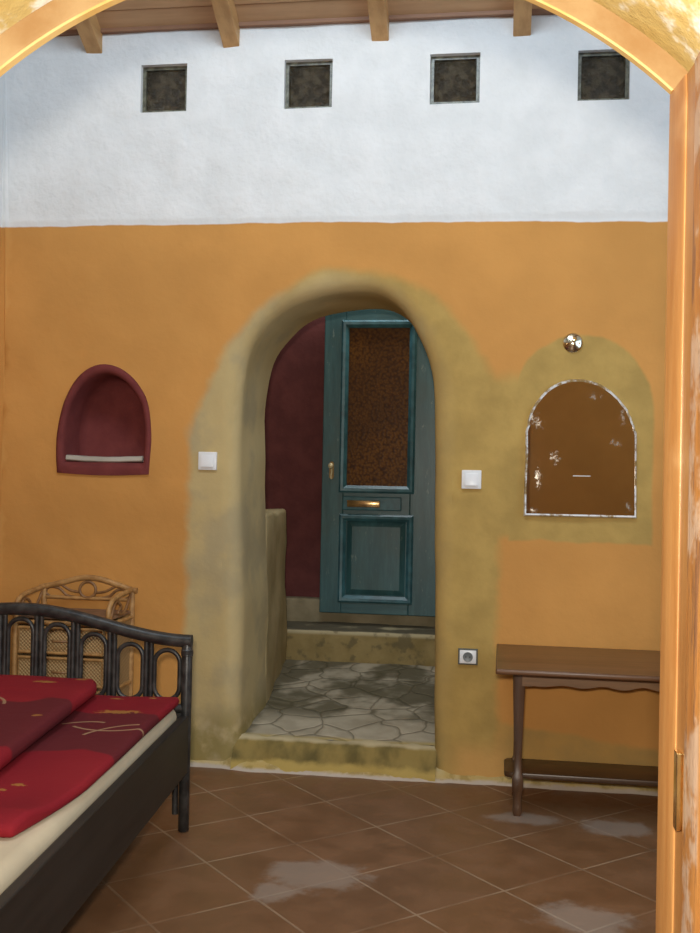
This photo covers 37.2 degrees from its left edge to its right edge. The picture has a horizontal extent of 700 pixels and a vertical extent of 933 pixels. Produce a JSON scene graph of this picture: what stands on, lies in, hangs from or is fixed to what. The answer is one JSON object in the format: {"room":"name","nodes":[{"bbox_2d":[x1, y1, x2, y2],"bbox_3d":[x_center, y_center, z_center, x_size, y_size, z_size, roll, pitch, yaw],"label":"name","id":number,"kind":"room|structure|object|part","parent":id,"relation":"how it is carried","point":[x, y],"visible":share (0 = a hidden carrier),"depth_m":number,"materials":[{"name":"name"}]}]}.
{"room":"bedroom","nodes":[
{"label":"bedroom","id":0,"kind":"room"},
{"bbox_2d":[0,74,4,259],"bbox_3d":[-1.995,-1.153,3.213,0.150,4.770,2.933,1,-1,16],"label":"wall","id":1,"kind":"structure","parent":0,"point":[2,78],"depth_m":4.58,"materials":[{"name":"paint"}]},
{"bbox_2d":[265,510,286,701],"bbox_3d":[-0.620,0.763,5.321,0.578,1.089,0.807,1,-1,8],"label":"wall","id":2,"kind":"structure","parent":0,"point":[276,520],"depth_m":5.25,"materials":[{"name":"beige paint"}]},
{"bbox_2d":[264,316,324,596],"bbox_3d":[-0.250,-0.454,6.148,2.500,2.500,0.080,1,-1,8],"label":"wall","id":3,"kind":"structure","parent":0,"point":[293,421],"depth_m":6.11,"materials":[{"name":"red paint"}]},
{"bbox_2d":[286,596,434,626],"bbox_3d":[-0.063,0.883,6.045,1.654,0.240,0.142,1,-1,8],"label":"sill","id":4,"kind":"structure","parent":3,"relation":"attached to","point":[298,608],"depth_m":5.98,"materials":[{"name":"grey paint"}]},
{"bbox_2d":[68,0,540,29],"bbox_3d":[-0.023,-2.719,2.936,4.500,1.728,3.067,1,-1,8],"label":"ceiling","id":5,"kind":"structure","parent":0,"point":[127,13],"depth_m":4.35,"materials":[{"name":"brown wood"}]},
{"bbox_2d":[75,14,102,53],"bbox_3d":[-1.304,-2.645,3.142,0.072,1.684,2.890,1,-1,8],"label":"rafter","id":6,"kind":"object","parent":5,"relation":"attached to","point":[89,30],"visible":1,"depth_m":4.46,"materials":[{"name":"brown wood"}]},
{"bbox_2d":[211,0,239,47],"bbox_3d":[-0.695,-2.634,3.052,0.072,1.684,2.890,1,-1,8],"label":"rafter","id":7,"kind":"object","parent":5,"relation":"attached to","point":[225,12],"visible":1,"depth_m":4.34,"materials":[{"name":"brown wood"}]},
{"bbox_2d":[367,0,388,40],"bbox_3d":[-0.062,-2.622,2.959,0.072,1.684,2.890,1,-1,8],"label":"rafter","id":8,"kind":"object","parent":5,"relation":"attached to","point":[377,9],"visible":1,"depth_m":4.26,"materials":[{"name":"brown wood"}]},
{"bbox_2d":[513,0,531,36],"bbox_3d":[0.516,-2.611,2.874,0.072,1.684,2.890,1,-1,8],"label":"rafter","id":9,"kind":"object","parent":5,"relation":"attached to","point":[522,16],"visible":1,"depth_m":4.20,"materials":[{"name":"brown wood"}]},
{"bbox_2d":[0,15,669,788],"bbox_3d":[0.440,-0.301,4.534,3.960,3.230,0.509,1,-1,8],"label":"wall","id":10,"kind":"structure","parent":0,"point":[181,252],"depth_m":4.37,"materials":[{"name":"paint"}]},
{"bbox_2d":[56,364,150,475],"bbox_3d":[-1.052,-0.201,4.587,0.428,0.483,0.204,1,-1,8],"label":"wall niche","id":11,"kind":"object","parent":10,"relation":"attached to","point":[104,425],"visible":0.94,"depth_m":4.64,"materials":[{"name":"red paint"}]},
{"bbox_2d":[66,455,143,461],"bbox_3d":[-1.058,-0.033,4.565,0.346,0.030,0.125,1,-1,8],"label":"shelf","id":12,"kind":"object","parent":11,"relation":"attached to","point":[69,458],"depth_m":4.51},
{"bbox_2d":[142,66,186,112],"bbox_3d":[-0.791,-1.630,4.560,0.207,0.207,0.108,1,-1,8],"label":"window","id":13,"kind":"structure","parent":10,"relation":"in","point":[164,88],"depth_m":4.51,"materials":[{"name":"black glass"}]},
{"bbox_2d":[198,452,216,469],"bbox_3d":[-0.607,-0.024,4.427,0.080,0.077,0.025,1,-1,8],"label":"light switch","id":14,"kind":"object","parent":10,"relation":"attached to","point":[206,460],"visible":1,"depth_m":4.42,"materials":[{"name":"white plastic"}]},
{"bbox_2d":[56,8,554,36],"bbox_3d":[0.366,-1.878,4.316,3.840,0.048,0.042,1,-1,8],"label":"batten","id":15,"kind":"object","parent":10,"relation":"attached to","point":[498,13],"visible":0.16,"depth_m":4.38,"materials":[{"name":"brown wood"}]},
{"bbox_2d":[285,61,332,108],"bbox_3d":[-0.165,-1.615,4.468,0.207,0.207,0.108,1,-1,8],"label":"window","id":16,"kind":"structure","parent":10,"relation":"in","point":[308,84],"depth_m":4.42,"materials":[{"name":"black glass"}]},
{"bbox_2d":[190,757,657,795],"bbox_3d":[0.337,1.265,4.271,3.870,0.057,0.098,1,-1,8],"label":"baseboard","id":17,"kind":"structure","parent":10,"relation":"attached to","point":[441,776],"depth_m":4.25,"materials":[{"name":"paint"}]},
{"bbox_2d":[430,55,479,103],"bbox_3d":[0.445,-1.605,4.378,0.207,0.207,0.108,1,-1,8],"label":"window","id":18,"kind":"structure","parent":10,"relation":"in","point":[453,79],"depth_m":4.33,"materials":[{"name":"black glass"}]},
{"bbox_2d":[458,648,477,664],"bbox_3d":[0.483,0.779,4.260,0.080,0.066,0.022,1,-1,8],"label":"wall socket","id":19,"kind":"object","parent":10,"relation":"attached to","point":[466,656],"visible":1,"depth_m":4.25,"materials":[{"name":"white plastic"}]},
{"bbox_2d":[462,470,480,488],"bbox_3d":[0.498,0.053,4.264,0.080,0.077,0.025,1,-1,8],"label":"light switch","id":20,"kind":"object","parent":10,"relation":"attached to","point":[471,479],"visible":1,"depth_m":4.26,"materials":[{"name":"white plastic"}]},
{"bbox_2d":[563,333,582,352],"bbox_3d":[0.902,-0.501,4.205,0.079,0.079,0.042,1,-1,8],"label":"rosette","id":21,"kind":"object","parent":10,"relation":"attached to","point":[573,342],"visible":1,"depth_m":4.21,"materials":[{"name":"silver metal"}]},
{"bbox_2d":[524,379,636,517],"bbox_3d":[0.933,-0.075,4.202,0.447,0.559,0.022,1,-1,8],"label":"arched mirror","id":22,"kind":"object","parent":10,"relation":"attached to","point":[581,439],"visible":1,"depth_m":4.20,"materials":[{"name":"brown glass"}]},
{"bbox_2d":[577,51,629,100],"bbox_3d":[1.040,-1.586,4.291,0.207,0.207,0.108,1,-1,8],"label":"window","id":23,"kind":"structure","parent":10,"relation":"in","point":[601,75],"depth_m":4.24,"materials":[{"name":"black glass"}]},
{"bbox_2d":[245,659,434,744],"bbox_3d":[-0.028,1.113,5.041,1.120,0.122,1.245,1,-1,8],"label":"floor","id":24,"kind":"structure","parent":0,"point":[324,700],"depth_m":4.92,"materials":[{"name":"grey stone"}]},
{"bbox_2d":[285,620,434,665],"bbox_3d":[0.051,1.074,5.821,1.360,0.362,0.370,1,-1,8],"label":"step","id":25,"kind":"structure","parent":24,"relation":"on","point":[371,643],"depth_m":5.66,"materials":[{"name":"paint"}]},
{"bbox_2d":[319,309,434,616],"bbox_3d":[0.179,-0.097,5.868,0.680,1.863,0.093,1,-1,8],"label":"door","id":26,"kind":"structure","parent":25,"relation":"on","point":[377,553],"depth_m":5.88,"materials":[{"name":"teal paint"}]},
{"bbox_3d":[-0.105,0.021,5.909,0.027,0.100,0.007,1,-1,8],"label":"keyhole plate","id":27,"kind":"part","parent":26,"relation":"part of","materials":[{"name":"brown metal"}]},
{"bbox_3d":[0.124,0.210,5.870,0.335,0.078,0.013,1,-1,8],"label":"letter plate","id":28,"kind":"part","parent":26,"relation":"part of","materials":[{"name":"teal paint"}]},
{"bbox_3d":[0.139,0.795,5.888,0.382,0.078,0.044,1,-1,8],"label":"rail","id":29,"kind":"part","parent":26,"relation":"part of","materials":[{"name":"teal paint"}]},
{"bbox_3d":[0.148,0.521,5.884,0.400,0.480,0.036,1,-1,8],"label":"panel","id":30,"kind":"part","parent":26,"relation":"part of","materials":[{"name":"teal paint"}]},
{"bbox_3d":[0.144,0.521,5.864,0.422,0.500,0.032,1,-1,8],"label":"panel moulding","id":31,"kind":"part","parent":26,"relation":"part of","materials":[{"name":"teal paint"}]},
{"bbox_3d":[0.151,0.206,5.893,0.382,0.140,0.044,1,-1,8],"label":"rail","id":32,"kind":"part","parent":26,"relation":"part of","materials":[{"name":"teal paint"}]},
{"bbox_3d":[0.174,-0.926,5.905,0.382,0.205,0.044,1,-1,8],"label":"rail","id":33,"kind":"part","parent":26,"relation":"part of","materials":[{"name":"teal paint"}]},
{"bbox_3d":[0.158,-0.338,5.872,0.428,0.978,0.034,1,-1,8],"label":"glazing moulding","id":34,"kind":"part","parent":26,"relation":"part of","materials":[{"name":"teal paint"}]},
{"bbox_3d":[0.163,-0.338,5.899,0.395,0.960,0.008,1,-1,8],"label":"glass pane","id":35,"kind":"part","parent":26,"relation":"part of","materials":[{"name":"brown glass"}]},
{"bbox_2d":[61,767,657,932],"bbox_3d":[-0.343,1.286,1.270,4.800,0.080,6.245,1,-1,8],"label":"floor","id":36,"kind":"structure","parent":0,"point":[259,852],"depth_m":3.35,"materials":[{"name":"tile"}]},
{"bbox_2d":[11,575,137,695],"bbox_3d":[-1.146,0.860,4.297,0.440,0.800,0.304,1,-1,8],"label":"shelf","id":37,"kind":"object","parent":36,"relation":"on","point":[93,648],"visible":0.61,"depth_m":4.20,"materials":[{"name":"beige wicker"}]},
{"bbox_3d":[-1.359,0.922,4.205,0.025,0.665,0.024,1,-1,8],"label":"post","id":38,"kind":"part","parent":37,"relation":"part of","materials":[{"name":"wood"}]},
{"bbox_3d":[-1.334,0.560,4.330,0.021,0.116,0.276,1,-1,8],"label":"arm","id":39,"kind":"part","parent":37,"relation":"part of","materials":[{"name":"wicker"}]},
{"bbox_3d":[-1.320,0.884,4.463,0.025,0.748,0.024,1,-1,8],"label":"post","id":40,"kind":"part","parent":37,"relation":"part of","materials":[{"name":"wicker"}]},
{"bbox_3d":[-1.158,0.630,4.180,0.394,0.019,0.020,1,-1,8],"label":"rail","id":41,"kind":"part","parent":37,"relation":"part of","materials":[{"name":"wicker"}]},
{"bbox_3d":[-1.165,0.823,4.161,0.079,0.010,0.028,1,-1,8],"label":"drawer pull","id":42,"kind":"part","parent":37,"relation":"part of","materials":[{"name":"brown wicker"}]},
{"bbox_3d":[-1.162,0.700,4.162,0.079,0.010,0.028,1,-1,8],"label":"drawer pull","id":43,"kind":"part","parent":37,"relation":"part of","materials":[{"name":"brown wood"}]},
{"bbox_3d":[-1.163,0.823,4.170,0.358,0.118,0.013,1,-1,8],"label":"drawer frame","id":44,"kind":"part","parent":37,"relation":"part of","materials":[{"name":"wicker"}]},
{"bbox_3d":[-1.161,0.700,4.171,0.358,0.112,0.013,1,-1,8],"label":"drawer frame","id":45,"kind":"part","parent":37,"relation":"part of","materials":[{"name":"wicker"}]},
{"bbox_3d":[-1.148,0.825,4.275,0.362,0.114,0.204,1,-1,8],"label":"drawer","id":46,"kind":"part","parent":37,"relation":"part of","materials":[{"name":"wicker"}]},
{"bbox_3d":[-1.145,0.701,4.276,0.362,0.107,0.204,1,-1,8],"label":"drawer","id":47,"kind":"part","parent":37,"relation":"part of","materials":[{"name":"wicker"}]},
{"bbox_3d":[-1.119,0.562,4.438,0.394,0.015,0.016,1,-1,8],"label":"rail","id":48,"kind":"part","parent":37,"relation":"part of","materials":[{"name":"wicker"}]},
{"bbox_3d":[-1.119,0.498,4.439,0.440,0.073,0.025,1,-1,8],"label":"crest rail","id":49,"kind":"part","parent":37,"relation":"part of","materials":[{"name":"wicker"}]},
{"bbox_3d":[-0.944,0.568,4.273,0.021,0.116,0.276,1,-1,8],"label":"arm","id":50,"kind":"part","parent":37,"relation":"part of","materials":[{"name":"wicker"}]},
{"bbox_3d":[-0.954,0.891,4.278,0.006,0.495,0.236,1,-1,8],"label":"panel","id":51,"kind":"part","parent":37,"relation":"part of","materials":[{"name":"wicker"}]},
{"bbox_3d":[-0.945,0.636,4.280,0.018,0.017,0.260,1,-1,8],"label":"rail","id":52,"kind":"part","parent":37,"relation":"part of","materials":[{"name":"wicker"}]},
{"bbox_3d":[-0.950,0.909,4.277,0.018,0.017,0.260,1,-1,8],"label":"rail","id":53,"kind":"part","parent":37,"relation":"part of","materials":[{"name":"wood"}]},
{"bbox_3d":[-0.931,0.891,4.406,0.025,0.748,0.024,1,-1,8],"label":"post","id":54,"kind":"part","parent":37,"relation":"part of","materials":[{"name":"wicker"}]},
{"bbox_2d":[0,602,192,932],"bbox_3d":[-1.228,0.854,2.674,1.230,0.776,2.001,1,-1,4],"label":"bed","id":55,"kind":"object","parent":36,"relation":"on","point":[46,896],"visible":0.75,"depth_m":3.09,"materials":[{"name":"black wood"}]},
{"bbox_2d":[0,710,175,894],"bbox_3d":[-1.228,0.879,2.668,1.148,0.154,1.914,1,-1,4],"label":"mattress","id":56,"kind":"object","parent":55,"relation":"on","point":[18,852],"visible":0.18,"depth_m":2.39,"materials":[{"name":"beige fabric"}]},
{"bbox_2d":[0,675,96,769],"bbox_3d":[-1.310,0.749,2.689,0.903,0.089,1.863,1,-1,4],"label":"duvet","id":57,"kind":"object","parent":56,"relation":"on","point":[30,706],"visible":1,"depth_m":3.15,"materials":[{"name":"red fabric"}]},
{"bbox_2d":[0,695,178,837],"bbox_3d":[-1.191,0.781,2.951,1.126,0.048,1.343,1,-1,4],"label":"duvet","id":58,"kind":"object","parent":56,"relation":"on","point":[65,762],"visible":0.74,"depth_m":2.80,"materials":[{"name":"red fabric"}]},
{"bbox_3d":[-1.155,0.547,3.653,1.219,0.140,0.045,1,-1,4],"label":"rail","id":59,"kind":"part","parent":55,"relation":"part of","materials":[{"name":"black wicker"}]},
{"bbox_3d":[-1.161,0.828,3.650,1.190,0.032,0.032,1,-1,4],"label":"rail","id":60,"kind":"part","parent":55,"relation":"part of","materials":[{"name":"black wood"}]},
{"bbox_3d":[-0.571,0.932,3.610,0.038,0.664,0.037,1,-1,4],"label":"leg","id":61,"kind":"part","parent":55,"relation":"part of","materials":[{"name":"black wicker"}]},
{"bbox_2d":[230,733,436,780],"bbox_3d":[-0.067,1.218,4.373,0.860,0.129,0.144,1,-1,8],"label":"step","id":62,"kind":"structure","parent":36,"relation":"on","point":[290,754],"depth_m":4.35,"materials":[{"name":"yellow paint"}]},
{"bbox_2d":[496,644,659,815],"bbox_3d":[1.068,1.009,3.823,1.062,0.581,0.570,1,-1,8],"label":"side table","id":63,"kind":"object","parent":36,"relation":"on","point":[529,665],"visible":0.94,"depth_m":3.84,"materials":[{"name":"brown wood"}]},
{"bbox_3d":[0.657,1.012,4.080,0.042,0.563,0.042,1,-1,8],"label":"leg","id":64,"kind":"part","parent":63,"relation":"part of","materials":[{"name":"brown wood"}]},
{"bbox_3d":[0.624,1.009,3.853,0.042,0.563,0.042,1,-1,8],"label":"leg","id":65,"kind":"part","parent":63,"relation":"part of","materials":[{"name":"brown wood"}]},
{"bbox_2d":[504,758,657,786],"bbox_3d":[1.083,1.164,3.923,0.995,0.020,0.213,1,-1,8],"label":"shelf","id":66,"kind":"object","parent":63,"relation":"attached to","point":[624,774],"depth_m":3.91,"materials":[{"name":"brown wood"}]},
{"bbox_3d":[-0.197,-1.175,1.435,4.650,4.850,0.072,1,-1,8],"label":"wall","id":67,"kind":"structure","parent":0,"visible":0},
{"bbox_2d":[0,0,694,932],"bbox_3d":[-0.097,0.246,1.381,1.118,2.012,0.090,1,-1,8],"label":"door frame","id":68,"kind":"structure","parent":67,"relation":"in","point":[55,17],"depth_m":1.32,"materials":[{"name":"orange wood"}]},
{"bbox_3d":[0.405,0.398,1.280,0.010,0.095,0.020,1,-1,8],"label":"strike plate","id":69,"kind":"part","parent":68,"relation":"part of","materials":[{"name":"gold metal"}]},
{"bbox_3d":[-0.287,-1.178,1.340,4.800,4.850,0.112,1,-1,8],"label":"wall","id":70,"kind":"structure","parent":0,"visible":0},
{"bbox_2d":[0,0,699,932],"bbox_3d":[-0.107,0.237,1.308,1.148,2.027,0.142,1,-1,8],"label":"plaster reveal","id":71,"kind":"object","parent":70,"relation":"attached to","point":[674,25],"visible":1,"depth_m":1.24,"materials":[{"name":"paint"}]}
]}

